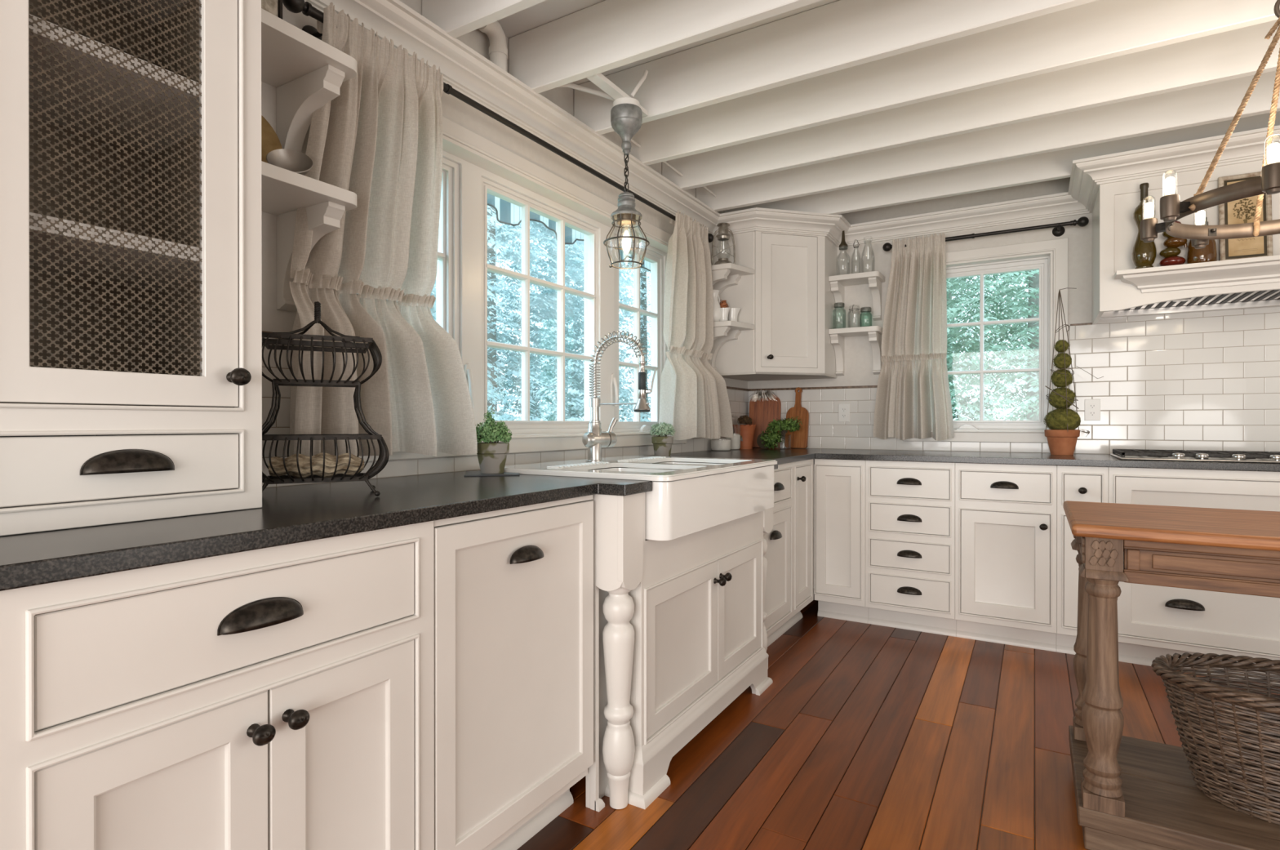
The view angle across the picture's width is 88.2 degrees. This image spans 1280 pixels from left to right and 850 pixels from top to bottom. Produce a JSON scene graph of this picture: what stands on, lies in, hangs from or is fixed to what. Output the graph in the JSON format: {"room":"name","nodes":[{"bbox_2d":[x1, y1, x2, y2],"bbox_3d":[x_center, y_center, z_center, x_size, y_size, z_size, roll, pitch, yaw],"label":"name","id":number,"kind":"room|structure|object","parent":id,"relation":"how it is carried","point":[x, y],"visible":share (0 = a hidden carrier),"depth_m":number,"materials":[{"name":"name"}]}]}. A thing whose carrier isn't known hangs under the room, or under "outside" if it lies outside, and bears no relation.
{"room":"kitchen","nodes":[
{"label":"kitchen","id":0,"kind":"room"},
{"bbox_2d":[0,0,748,487],"bbox_3d":[-1.200,-0.136,1.450,0.172,2.630,7.660,0,0,31],"label":"wall","id":1,"kind":"structure","parent":0,"point":[273,320],"depth_m":2.31,"materials":[{"name":"paint"}]},
{"bbox_2d":[261,8,356,151],"bbox_3d":[-0.891,-0.772,1.576,0.252,0.275,0.336,0,0,31],"label":"wall shelf","id":2,"kind":"object","parent":1,"relation":"attached to","point":[306,72],"visible":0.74,"depth_m":1.63,"materials":[{"name":"paint"}]},
{"bbox_2d":[261,0,282,18],"bbox_3d":[-0.922,-1.044,1.519,0.028,0.268,0.190,0,0,31],"label":"framed piece","id":3,"kind":"object","parent":2,"relation":"on","point":[273,6],"visible":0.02,"depth_m":1.58,"materials":[{"name":"white paper"}]},
{"bbox_2d":[261,160,356,311],"bbox_3d":[-0.891,-0.439,1.577,0.252,0.275,0.336,0,0,31],"label":"wall shelf","id":4,"kind":"object","parent":1,"relation":"attached to","point":[283,191],"visible":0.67,"depth_m":1.63,"materials":[{"name":"paint"}]},
{"bbox_2d":[261,115,282,163],"bbox_3d":[-0.958,-0.689,1.581,0.055,0.204,0.210,0,0,31],"label":"platter","id":5,"kind":"object","parent":4,"relation":"on","point":[270,141],"visible":0.09,"depth_m":1.65,"materials":[{"name":"gold metal"}]},
{"bbox_2d":[266,148,313,175],"bbox_3d":[-0.821,-0.617,1.548,0.080,0.080,0.089,0,0,31],"label":"metal bowl","id":6,"kind":"object","parent":4,"relation":"on","point":[295,161],"visible":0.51,"depth_m":1.57,"materials":[{"name":"grey metal"}]},
{"bbox_2d":[0,337,748,487],"bbox_3d":[-0.285,-0.036,2.831,0.008,0.388,4.029,0,0,31],"label":"backsplash","id":7,"kind":"structure","parent":1,"relation":"attached to","point":[738,399],"depth_m":2.15,"materials":[{"name":"white tile"}]},
{"bbox_2d":[282,0,713,242],"bbox_3d":[-0.265,-1.067,2.755,0.115,0.068,2.541,0,0,31],"label":"curtain rod","id":8,"kind":"object","parent":1,"relation":"attached to","point":[307,9],"visible":0.64,"depth_m":2.30,"materials":[{"name":"grey metal"}]},
{"bbox_2d":[289,2,477,456],"bbox_3d":[-0.725,-0.508,1.884,0.216,1.204,0.597,0,0,31],"label":"curtain","id":9,"kind":"object","parent":8,"relation":"hanging from","point":[380,140],"visible":0.88,"depth_m":1.88,"materials":[{"name":"fabric"}]},
{"bbox_2d":[658,209,733,439],"bbox_3d":[0.307,-0.519,3.611,0.188,1.193,0.692,0,0,31],"label":"curtain","id":10,"kind":"object","parent":8,"relation":"hanging from","point":[694,399],"visible":0.98,"depth_m":3.52,"materials":[{"name":"fabric"}]},
{"bbox_2d":[333,115,686,462],"bbox_3d":[-0.380,-0.460,2.799,0.187,1.130,2.254,0,0,31],"label":"window","id":11,"kind":"structure","parent":1,"relation":"in","point":[474,166],"depth_m":2.69,"materials":[{"name":"paint"}]},
{"bbox_2d":[304,0,719,234],"bbox_3d":[-1.286,-1.183,1.050,0.112,0.100,6.890,0,0,31],"label":"trim","id":12,"kind":"structure","parent":1,"relation":"attached to","point":[466,70],"depth_m":2.40,"materials":[{"name":"paint"}]},
{"bbox_2d":[487,193,650,271],"bbox_3d":[-0.442,-1.238,3.347,0.498,0.439,2.904,0,0,31],"label":"awning","id":13,"kind":"object","parent":1,"relation":"attached to","point":[508,213],"visible":0.19,"depth_m":3.48,"materials":[{"name":"white paint"}]},
{"bbox_2d":[708,320,754,369],"bbox_3d":[0.496,-0.460,3.869,0.282,0.265,0.220,0,0,31],"label":"wall shelf","id":14,"kind":"object","parent":1,"relation":"attached to","point":[724,331],"visible":0.57,"depth_m":3.86,"materials":[{"name":"paint"}]},
{"bbox_2d":[712,289,720,321],"bbox_3d":[0.424,-0.690,3.859,0.113,0.195,0.113,0,0,-6],"label":"pitcher","id":15,"kind":"object","parent":14,"relation":"on","point":[716,300],"visible":0.54,"depth_m":3.82,"materials":[{"name":"white ceramic"}]},
{"bbox_2d":[719,306,729,320],"bbox_3d":[0.484,-0.636,3.838,0.071,0.086,0.071,0,0,-4],"label":"creamer","id":16,"kind":"object","parent":14,"relation":"on","point":[724,312],"visible":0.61,"depth_m":3.81,"materials":[{"name":"white ceramic"}]},
{"bbox_2d":[727,307,741,321],"bbox_3d":[0.545,-0.642,3.911,0.082,0.098,0.080,0,0,45],"label":"creamer","id":17,"kind":"object","parent":14,"relation":"on","point":[733,313],"visible":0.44,"depth_m":3.88,"materials":[{"name":"white ceramic"}]},
{"bbox_2d":[711,262,754,295],"bbox_3d":[0.496,-0.786,3.869,0.282,0.265,0.220,0,0,31],"label":"wall shelf","id":18,"kind":"object","parent":1,"relation":"attached to","point":[725,275],"visible":0.45,"depth_m":3.82,"materials":[{"name":"paint"}]},
{"bbox_2d":[711,222,735,265],"bbox_3d":[0.488,-1.050,3.869,0.128,0.262,0.106,0,0,-27],"label":"lantern","id":19,"kind":"object","parent":18,"relation":"on","point":[723,235],"visible":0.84,"depth_m":3.85,"materials":[{"name":"metal"}]},
{"bbox_2d":[476,442,509,473],"bbox_3d":[-0.481,0.106,2.151,0.109,0.098,0.109,0,0,31],"label":"clay pot","id":20,"kind":"object","parent":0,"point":[491,456],"depth_m":2.11,"materials":[{"name":"white ceramic"}]},
{"bbox_2d":[651,435,673,456],"bbox_3d":[0.111,0.106,3.253,0.106,0.100,0.106,0,0,31],"label":"clay pot","id":21,"kind":"object","parent":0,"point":[662,445],"depth_m":3.22,"materials":[{"name":"white ceramic"}]},
{"bbox_2d":[497,0,838,84],"bbox_3d":[0.977,-1.498,0.169,5.500,0.100,7.700,0,0,31],"label":"ceiling","id":22,"kind":"structure","parent":0,"point":[544,12],"depth_m":2.37,"materials":[{"name":"paint"}]},
{"bbox_2d":[422,0,545,38],"bbox_3d":[1.533,-1.338,0.816,5.188,0.221,0.040,0,0,31],"label":"ceiling beam","id":23,"kind":"structure","parent":22,"relation":"attached to","point":[458,18],"depth_m":2.03,"materials":[{"name":"paint"}]},
{"bbox_2d":[478,20,507,71],"bbox_3d":[-0.559,-1.350,2.289,0.068,0.194,0.264,0,0,31],"label":"pipe","id":24,"kind":"object","parent":22,"relation":"attached to","point":[498,51],"visible":0.55,"depth_m":2.34,"materials":[{"name":"white paint"}]},
{"bbox_2d":[508,0,821,93],"bbox_3d":[1.743,-1.339,1.168,5.188,0.221,0.040,0,0,31],"label":"ceiling beam","id":25,"kind":"structure","parent":22,"relation":"attached to","point":[606,35],"depth_m":2.23,"materials":[{"name":"paint"}]},
{"bbox_2d":[586,72,648,116],"bbox_3d":[-0.080,-1.246,2.496,0.042,0.018,0.368,0,0,31],"label":"board","id":26,"kind":"object","parent":25,"relation":"attached to","point":[600,80],"visible":0.64,"depth_m":2.43,"materials":[{"name":"paint"}]},
{"bbox_2d":[603,97,649,269],"bbox_3d":[-0.052,-0.923,2.544,0.178,0.626,0.178,0,0,31],"label":"pendant lamp","id":27,"kind":"object","parent":26,"relation":"hanging from","point":[626,113],"visible":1,"depth_m":2.52,"materials":[{"name":"grey metal"}]},
{"bbox_2d":[557,82,615,100],"bbox_3d":[-0.192,-1.267,2.516,0.262,0.031,0.027,0,0,-25],"label":"cable","id":28,"kind":"object","parent":27,"relation":"attached to","point":[571,85],"visible":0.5,"depth_m":2.51,"materials":[{"name":"white paint"}]},
{"bbox_2d":[617,213,635,226],"bbox_3d":[-0.052,-0.793,2.544,0.072,0.046,0.072,0,0,31],"label":"socket","id":29,"kind":"object","parent":27,"relation":"attached to","point":[628,219],"depth_m":2.52,"materials":[{"name":"grey metal"}]},
{"bbox_2d":[630,69,648,97],"bbox_3d":[-0.002,-1.305,2.517,0.071,0.108,0.032,0,0,-13],"label":"cable loop","id":30,"kind":"object","parent":27,"relation":"attached to","point":[643,77],"visible":1,"depth_m":2.51,"materials":[{"name":"white paint"}]},
{"bbox_2d":[573,0,1097,134],"bbox_3d":[1.953,-1.340,1.520,5.188,0.221,0.040,0,0,31],"label":"ceiling beam","id":31,"kind":"structure","parent":22,"relation":"attached to","point":[840,34],"depth_m":2.33,"materials":[{"name":"paint"}]},
{"bbox_2d":[629,0,1278,165],"bbox_3d":[2.153,-1.341,1.855,5.188,0.221,0.040,0,0,31],"label":"ceiling beam","id":32,"kind":"structure","parent":22,"relation":"attached to","point":[1097,30],"depth_m":2.42,"materials":[{"name":"paint"}]},
{"bbox_2d":[662,19,1279,190],"bbox_3d":[2.353,-1.342,2.190,5.188,0.221,0.040,0,0,31],"label":"ceiling beam","id":33,"kind":"structure","parent":22,"relation":"attached to","point":[1237,53],"depth_m":2.69,"materials":[{"name":"paint"}]},
{"bbox_2d":[696,70,1279,211],"bbox_3d":[2.563,-1.343,2.542,5.188,0.221,0.040,0,0,31],"label":"ceiling beam","id":34,"kind":"structure","parent":22,"relation":"attached to","point":[1220,101],"depth_m":3.03,"materials":[{"name":"paint"}]},
{"bbox_2d":[724,111,1279,214],"bbox_3d":[2.773,-1.344,2.894,5.188,0.221,0.040,0,0,31],"label":"ceiling beam","id":35,"kind":"structure","parent":22,"relation":"attached to","point":[1055,165],"depth_m":3.45,"materials":[{"name":"paint"}]},
{"bbox_2d":[1140,0,1279,248],"bbox_3d":[1.802,-1.017,1.839,0.635,0.883,0.635,0,0,31],"label":"ring chandelier","id":36,"kind":"object","parent":22,"relation":"hanging from","point":[1171,209],"visible":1,"depth_m":1.85,"materials":[{"name":"black metal"}]},
{"bbox_2d":[1140,201,1173,242],"bbox_3d":[1.612,-0.647,2.062,0.081,0.144,0.050,0,0,31],"label":"bulb socket","id":37,"kind":"object","parent":36,"relation":"attached to","point":[1149,227],"depth_m":2.06,"materials":[{"name":"black metal"}]},
{"bbox_2d":[1160,176,1190,222],"bbox_3d":[1.509,-0.646,1.857,0.078,0.144,0.056,0,0,31],"label":"bulb socket","id":38,"kind":"object","parent":36,"relation":"attached to","point":[1171,207],"depth_m":1.85,"materials":[{"name":"black metal"}]},
{"bbox_2d":[1191,209,1216,248],"bbox_3d":[1.820,-0.647,2.133,0.056,0.144,0.078,0,0,31],"label":"bulb socket","id":39,"kind":"object","parent":36,"relation":"attached to","point":[1204,233],"depth_m":2.10,"materials":[{"name":"black metal"}]},
{"bbox_2d":[1261,142,1279,194],"bbox_3d":[1.579,-0.646,1.649,0.050,0.144,0.081,0,0,31],"label":"bulb socket","id":40,"kind":"object","parent":36,"relation":"attached to","point":[1270,173],"depth_m":1.63,"materials":[{"name":"black metal"}]},
{"bbox_2d":[517,600,1279,849],"bbox_3d":[1.003,1.132,0.220,5.500,0.100,7.800,0,0,31],"label":"floor","id":41,"kind":"structure","parent":0,"point":[863,735],"depth_m":2.17,"materials":[{"name":"brown wood"}]},
{"bbox_2d":[0,520,434,849],"bbox_3d":[-0.836,0.636,1.204,0.662,0.886,0.666,0,0,31],"label":"base cabinet","id":42,"kind":"object","parent":41,"relation":"on","point":[282,697],"visible":1,"depth_m":1.00,"materials":[{"name":"paint"}]},
{"bbox_2d":[434,494,593,849],"bbox_3d":[-0.522,0.635,1.743,0.648,0.885,0.579,0,0,31],"label":"panel","id":43,"kind":"object","parent":41,"relation":"on","point":[513,587],"visible":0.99,"depth_m":1.54,"materials":[{"name":"paint"}]},
{"bbox_2d":[586,492,773,812],"bbox_3d":[0.018,0.633,2.460,0.642,0.886,1.206,0,0,31],"label":"base cabinet","id":44,"kind":"object","parent":41,"relation":"on","point":[680,633],"visible":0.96,"depth_m":2.00,"materials":[{"name":"paint"}]},
{"bbox_2d":[763,458,813,646],"bbox_3d":[0.490,0.630,3.406,0.642,0.886,0.895,0,0,31],"label":"base cabinet","id":45,"kind":"object","parent":41,"relation":"on","point":[789,555],"visible":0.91,"depth_m":3.30,"materials":[{"name":"paint"}]},
{"bbox_2d":[813,458,868,623],"bbox_3d":[1.236,0.629,3.843,0.273,0.886,0.626,0,0,31],"label":"base cabinet","id":46,"kind":"object","parent":41,"relation":"on","point":[839,485],"visible":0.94,"depth_m":3.59,"materials":[{"name":"paint"}]},
{"bbox_2d":[865,460,956,636],"bbox_3d":[1.534,0.629,3.653,0.431,0.886,0.648,0,0,31],"label":"base cabinet","id":47,"kind":"object","parent":41,"relation":"on","point":[910,505],"visible":1,"depth_m":3.40,"materials":[{"name":"paint"}]},
{"bbox_2d":[955,462,1057,651],"bbox_3d":[1.900,0.630,3.426,0.428,0.886,0.662,0,0,31],"label":"base cabinet","id":48,"kind":"object","parent":41,"relation":"on","point":[1006,514],"visible":0.98,"depth_m":3.18,"materials":[{"name":"paint"}]},
{"bbox_2d":[1056,465,1108,654],"bbox_3d":[2.168,0.630,3.266,0.195,0.886,0.662,0,0,31],"label":"base cabinet","id":49,"kind":"object","parent":41,"relation":"on","point":[1074,483],"visible":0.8,"depth_m":3.04,"materials":[{"name":"paint"}]},
{"bbox_2d":[1062,500,1279,849],"bbox_3d":[1.857,0.663,1.522,1.469,0.832,0.583,0,0,31],"label":"island table","id":50,"kind":"object","parent":41,"relation":"on","point":[1131,793],"visible":1,"depth_m":1.65,"materials":[{"name":"brown wood"}]},
{"bbox_2d":[1068,724,1279,849],"bbox_3d":[1.858,1.022,1.538,1.423,0.112,0.530,0,0,31],"label":"shelf","id":51,"kind":"object","parent":50,"relation":"attached to","point":[1165,809],"depth_m":1.66,"materials":[{"name":"brown wood"}]},
{"bbox_2d":[1151,652,1279,824],"bbox_3d":[1.657,0.805,1.657,0.608,0.323,0.408,0,0,31],"label":"wicker basket","id":52,"kind":"object","parent":50,"relation":"on","point":[1254,789],"visible":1,"depth_m":1.67,"materials":[{"name":"brown wicker"}]},
{"bbox_2d":[1108,466,1279,684],"bbox_3d":[2.631,0.631,2.998,0.872,0.886,0.648,0,0,31],"label":"base cabinet","id":53,"kind":"object","parent":41,"relation":"on","point":[1153,621],"visible":0.55,"depth_m":2.82,"materials":[{"name":"paint"}]},
{"bbox_3d":[3.191,0.632,2.655,0.439,0.886,0.662,0,0,31],"label":"base cabinet","id":54,"kind":"object","parent":41,"relation":"on","visible":0},
{"bbox_2d":[0,447,1279,591],"bbox_3d":[0.752,0.177,1.356,3.299,0.030,5.499,0,0,31],"label":"countertop","id":55,"kind":"structure","parent":54,"relation":"on","point":[296,513],"depth_m":1.29,"materials":[{"name":"black stone"}]},
{"bbox_2d":[0,0,262,536],"bbox_3d":[-1.006,-0.532,1.192,0.446,1.388,0.442,0,0,31],"label":"hutch","id":56,"kind":"object","parent":55,"relation":"on","point":[131,242],"visible":1,"depth_m":1.18,"materials":[{"name":"paint"}]},
{"bbox_2d":[28,13,199,152],"bbox_3d":[-1.026,-0.615,1.203,0.364,0.026,0.398,0,0,31],"label":"shelf","id":57,"kind":"object","parent":56,"relation":"attached to","point":[46,32],"depth_m":1.18,"materials":[{"name":"paint"}]},
{"bbox_2d":[29,212,199,289],"bbox_3d":[-1.026,-0.312,1.204,0.364,0.026,0.398,0,0,31],"label":"shelf","id":58,"kind":"object","parent":56,"relation":"attached to","point":[45,227],"depth_m":1.15,"materials":[{"name":"paint"}]},
{"bbox_2d":[262,301,389,496],"bbox_3d":[-0.733,-0.060,1.503,0.289,0.442,0.201,0,0,-26],"label":"wire rack","id":59,"kind":"object","parent":55,"relation":"on","point":[287,342],"visible":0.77,"depth_m":1.47,"materials":[{"name":"black metal"}]},
{"bbox_2d":[268,452,364,478],"bbox_3d":[-0.733,0.092,1.504,0.192,0.058,0.095,0,0,-26],"label":"bundle","id":60,"kind":"object","parent":59,"relation":"in","point":[291,463],"visible":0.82,"depth_m":1.47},
{"bbox_2d":[463,471,519,476],"bbox_3d":[-0.481,0.158,2.151,0.170,0.004,0.170,0,0,-12],"label":"tray","id":61,"kind":"object","parent":55,"relation":"on","point":[468,473],"visible":0.73,"depth_m":2.10,"materials":[{"name":"grey"}]},
{"bbox_2d":[475,407,512,473],"bbox_3d":[-0.482,0.049,2.153,0.133,0.213,0.133,0,0,-23],"label":"potted herb","id":62,"kind":"object","parent":61,"relation":"on","point":[491,455],"visible":0.96,"depth_m":2.11,"materials":[{"name":"plant"}]},
{"bbox_2d":[582,330,656,462],"bbox_3d":[-0.064,-0.108,2.528,0.307,0.500,0.153,0,0,31],"label":"faucet","id":63,"kind":"object","parent":55,"relation":"on","point":[594,439],"visible":1,"depth_m":2.54,"materials":[{"name":"silver metal"}]},
{"bbox_2d":[503,455,777,540],"bbox_3d":[0.018,0.234,2.459,0.710,0.194,0.958,0,0,31],"label":"farmhouse sink","id":64,"kind":"object","parent":55,"relation":"in","point":[688,495],"visible":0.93,"depth_m":2.18,"materials":[{"name":"white ceramic"}]},
{"bbox_2d":[649,422,675,456],"bbox_3d":[0.110,0.069,3.253,0.128,0.174,0.122,0,0,-24],"label":"potted herb","id":65,"kind":"object","parent":55,"relation":"on","point":[662,444],"visible":0.98,"depth_m":3.22,"materials":[{"name":"plant"}]},
{"bbox_2d":[711,439,731,450],"bbox_3d":[0.486,0.077,3.966,0.126,0.154,0.126,0,0,31],"label":"storage jar","id":66,"kind":"object","parent":55,"relation":"on","point":[716,444],"visible":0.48,"depth_m":3.92,"materials":[{"name":"white ceramic"}]},
{"bbox_2d":[724,433,740,448],"bbox_3d":[0.579,0.043,4.121,0.098,0.220,0.098,0,0,31],"label":"storage jar","id":67,"kind":"object","parent":55,"relation":"on","point":[735,440],"visible":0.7,"depth_m":4.08,"materials":[{"name":"white ceramic"}]},
{"bbox_2d":[732,414,756,448],"bbox_3d":[0.676,0.044,4.278,0.158,0.219,0.154,0,0,-1],"label":"terracotta pot","id":68,"kind":"object","parent":55,"relation":"on","point":[746,432],"visible":0.94,"depth_m":4.23,"materials":[{"name":"ceramic"}]},
{"bbox_2d":[756,432,770,448],"bbox_3d":[0.801,0.101,4.240,0.104,0.103,0.012,0,0,31],"label":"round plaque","id":69,"kind":"object","parent":55,"relation":"on","point":[758,441],"visible":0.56,"depth_m":4.25,"materials":[{"name":"brown"}]},
{"bbox_2d":[748,392,781,448],"bbox_3d":[0.839,-0.033,4.441,0.210,0.370,0.076,0,0,19],"label":"cutting board","id":70,"kind":"object","parent":55,"relation":"on","point":[762,412],"visible":0.57,"depth_m":4.44,"materials":[{"name":"brown wood"}]},
{"bbox_2d":[748,388,776,401],"bbox_3d":[0.818,-0.197,4.388,0.192,0.085,0.020,0,0,19],"label":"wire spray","id":71,"kind":"object","parent":70,"relation":"attached to","point":[769,393],"visible":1,"depth_m":4.38,"materials":[{"name":"metal"}]},
{"bbox_2d":[760,416,802,448],"bbox_3d":[0.894,0.050,4.170,0.258,0.209,0.226,0,0,-34],"label":"trailing plant","id":72,"kind":"object","parent":55,"relation":"on","point":[771,437],"visible":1,"depth_m":4.13,"materials":[{"name":"green plant"}]},
{"bbox_2d":[784,386,808,448],"bbox_3d":[1.033,-0.049,4.333,0.150,0.401,0.073,0,0,33],"label":"cutting board","id":73,"kind":"object","parent":55,"relation":"on","point":[796,439],"visible":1,"depth_m":4.32,"materials":[{"name":"brown wood"}]},
{"bbox_2d":[1043,288,1103,454],"bbox_3d":[2.249,-0.280,3.446,0.245,0.871,0.166,0,0,20],"label":"topiary","id":74,"kind":"object","parent":55,"relation":"on","point":[1062,436],"visible":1,"depth_m":3.42,"materials":[{"name":"plant"}]},
{"bbox_2d":[1110,448,1279,463],"bbox_3d":[2.688,0.140,2.958,0.915,0.034,0.505,0,0,31],"label":"gas cooktop","id":75,"kind":"object","parent":55,"relation":"in","point":[1242,456],"visible":1,"depth_m":2.92,"materials":[{"name":"silver metal"}]},
{"bbox_2d":[747,177,1279,463],"bbox_3d":[3.014,-0.141,3.294,5.200,2.630,0.172,0,0,31],"label":"wall","id":76,"kind":"structure","parent":0,"point":[1210,380],"depth_m":3.51,"materials":[{"name":"paint"}]},
{"bbox_2d":[711,207,850,381],"bbox_3d":[0.869,-0.771,4.066,0.722,0.941,0.722,0,0,31],"label":"upper cabinet","id":77,"kind":"object","parent":76,"relation":"attached to","point":[788,299],"visible":0.98,"depth_m":3.94,"materials":[{"name":"paint"}]},
{"bbox_2d":[838,403,849,422],"bbox_3d":[1.303,-0.078,4.218,0.070,0.115,0.008,0,0,31],"label":"wall outlet","id":78,"kind":"object","parent":76,"relation":"attached to","point":[843,408],"visible":1,"depth_m":4.21,"materials":[{"name":"white plastic"}]},
{"bbox_2d":[828,325,882,375],"bbox_3d":[1.342,-0.453,4.086,0.294,0.275,0.205,0,0,31],"label":"wall shelf","id":79,"kind":"object","parent":76,"relation":"attached to","point":[874,333],"visible":0.96,"depth_m":4.08,"materials":[{"name":"paint"}]},
{"bbox_2d":[828,271,884,323],"bbox_3d":[1.342,-0.784,4.085,0.294,0.265,0.205,0,0,31],"label":"wall shelf","id":80,"kind":"object","parent":76,"relation":"attached to","point":[874,279],"visible":0.99,"depth_m":4.08,"materials":[{"name":"paint"}]},
{"bbox_2d":[839,230,848,249],"bbox_3d":[1.260,-1.067,4.095,0.084,0.299,0.084,0,0,31],"label":"oil bottle","id":81,"kind":"object","parent":80,"relation":"on","point":[843,246],"visible":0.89,"depth_m":4.08,"materials":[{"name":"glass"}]},
{"bbox_2d":[837,191,1089,247],"bbox_3d":[1.821,-1.191,3.852,1.355,0.100,0.112,0,0,31],"label":"trim","id":82,"kind":"structure","parent":76,"relation":"attached to","point":[1061,204],"depth_m":3.81,"materials":[{"name":"paint"}]},
{"bbox_2d":[882,216,1088,251],"bbox_3d":[1.939,-1.070,3.779,1.039,0.068,0.115,0,0,31],"label":"curtain rod","id":83,"kind":"object","parent":76,"relation":"attached to","point":[1059,230],"visible":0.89,"depth_m":3.63,"materials":[{"name":"grey metal"}]},
{"bbox_2d":[873,232,953,440],"bbox_3d":[1.621,-0.514,3.913,0.428,1.208,0.182,0,0,31],"label":"curtain","id":84,"kind":"object","parent":83,"relation":"hanging from","point":[913,399],"visible":1,"depth_m":3.92,"materials":[{"name":"fabric"}]},
{"bbox_2d":[904,237,1068,442],"bbox_3d":[2.011,-0.461,3.878,0.861,1.118,0.187,0,0,31],"label":"window","id":85,"kind":"structure","parent":76,"relation":"in","point":[1050,257],"depth_m":3.75,"materials":[{"name":"paint"}]},
{"bbox_2d":[748,312,1279,453],"bbox_3d":[2.291,-0.192,3.635,3.591,0.695,0.008,0,0,31],"label":"backsplash","id":86,"kind":"structure","parent":76,"relation":"attached to","point":[1210,383],"depth_m":3.41,"materials":[{"name":"white tile"}]},
{"bbox_2d":[1084,399,1100,420],"bbox_3d":[2.428,-0.081,3.546,0.070,0.115,0.008,0,0,31],"label":"wall outlet","id":87,"kind":"object","parent":76,"relation":"attached to","point":[1092,406],"visible":1,"depth_m":3.54,"materials":[{"name":"white plastic"}]},
{"bbox_2d":[1088,403,1096,415],"bbox_3d":[2.427,-0.081,3.543,0.033,0.066,0.002,0,0,31],"label":"receptacle","id":88,"kind":"object","parent":87,"relation":"attached to","point":[1092,406],"depth_m":3.54,"materials":[{"name":"white plastic"}]},
{"bbox_2d":[1067,124,1279,324],"bbox_3d":[2.806,-0.888,2.977,1.459,0.701,0.608,0,0,31],"label":"range hood","id":89,"kind":"object","parent":76,"relation":"attached to","point":[1108,185],"visible":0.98,"depth_m":3.02,"materials":[{"name":"paint"}]},
{"bbox_2d":[1131,182,1156,268],"bbox_3d":[2.288,-0.899,2.999,0.090,0.394,0.090,0,0,-29],"label":"bottle","id":90,"kind":"object","parent":89,"relation":"on","point":[1144,255],"visible":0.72,"depth_m":2.98,"materials":[{"name":"green glass"}]},
{"bbox_2d":[1159,220,1187,266],"bbox_3d":[2.379,-0.817,2.947,0.098,0.230,0.092,0,0,31],"label":"bottle","id":91,"kind":"object","parent":89,"relation":"on","point":[1170,254],"visible":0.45,"depth_m":2.92,"materials":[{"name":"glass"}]},
{"bbox_2d":[1184,217,1217,263],"bbox_3d":[2.466,-0.805,2.900,0.102,0.207,0.102,0,0,-14],"label":"glass jug","id":92,"kind":"object","parent":89,"relation":"on","point":[1209,253],"visible":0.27,"depth_m":2.86,"materials":[{"name":"brown glass"}]},
{"bbox_2d":[1217,171,1272,260],"bbox_3d":[2.608,-0.893,2.848,0.172,0.385,0.044,0,0,28],"label":"framed print","id":93,"kind":"object","parent":89,"relation":"on","point":[1242,211],"visible":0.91,"depth_m":2.85,"materials":[{"name":"brown paper"}]},
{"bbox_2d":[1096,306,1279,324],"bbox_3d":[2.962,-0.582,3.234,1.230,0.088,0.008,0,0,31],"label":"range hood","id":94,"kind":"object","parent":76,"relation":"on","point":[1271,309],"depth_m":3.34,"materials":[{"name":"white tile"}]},
{"bbox_2d":[1044,429,1079,454],"bbox_3d":[2.211,0.090,3.461,0.158,0.131,0.158,0,0,31],"label":"clay pot","id":95,"kind":"object","parent":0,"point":[1060,442],"depth_m":3.41,"materials":[{"name":"ceramic"}]},
{"label":"outside","id":96,"kind":"structure","parent":0,"visible":0},
{"bbox_3d":[1.103,1.893,5.170,80.000,0.150,70.000,0,0,31],"label":"lawn","id":97,"kind":"structure","parent":96,"visible":0},
{"bbox_2d":[430,205,530,420],"bbox_3d":[-3.600,-2.835,6.377,6.131,9.599,6.253,0,0,-7],"label":"cedar tree","id":98,"kind":"object","parent":97,"relation":"on","point":[433,309],"visible":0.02,"depth_m":6.68,"materials":[{"name":"green plant"}]},
{"bbox_2d":[431,213,627,420],"bbox_3d":[-3.845,-4.257,13.888,8.442,12.959,8.277,0,0,11],"label":"cedar tree","id":99,"kind":"object","parent":97,"relation":"on","point":[535,260],"visible":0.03,"depth_m":13.01,"materials":[{"name":"green plant"}]},
{"bbox_2d":[431,205,650,421],"bbox_3d":[-2.357,-3.045,9.928,6.566,10.079,6.438,0,0,-25],"label":"cedar tree","id":100,"kind":"object","parent":97,"relation":"on","point":[492,355],"visible":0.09,"depth_m":9.70,"materials":[{"name":"green plant"}]},
{"bbox_2d":[512,240,650,421],"bbox_3d":[0.054,-3.055,13.419,6.438,10.079,6.566,0,0,-4],"label":"cedar tree","id":101,"kind":"object","parent":97,"relation":"on","point":[643,339],"visible":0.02,"depth_m":13.37,"materials":[{"name":"green plant"}]},
{"bbox_2d":[946,271,1028,420],"bbox_3d":[5.613,-4.173,12.512,8.169,12.880,7.997,0,0,-35],"label":"cedar tree","id":102,"kind":"object","parent":97,"relation":"on","point":[1002,415],"visible":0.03,"depth_m":10.91,"materials":[{"name":"green plant"}]},
{"bbox_2d":[946,269,1039,420],"bbox_3d":[4.796,-2.564,8.007,5.598,9.016,5.718,0,0,-20],"label":"cedar tree","id":103,"kind":"object","parent":97,"relation":"on","point":[1031,410],"visible":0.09,"depth_m":7.51,"materials":[{"name":"green plant"}]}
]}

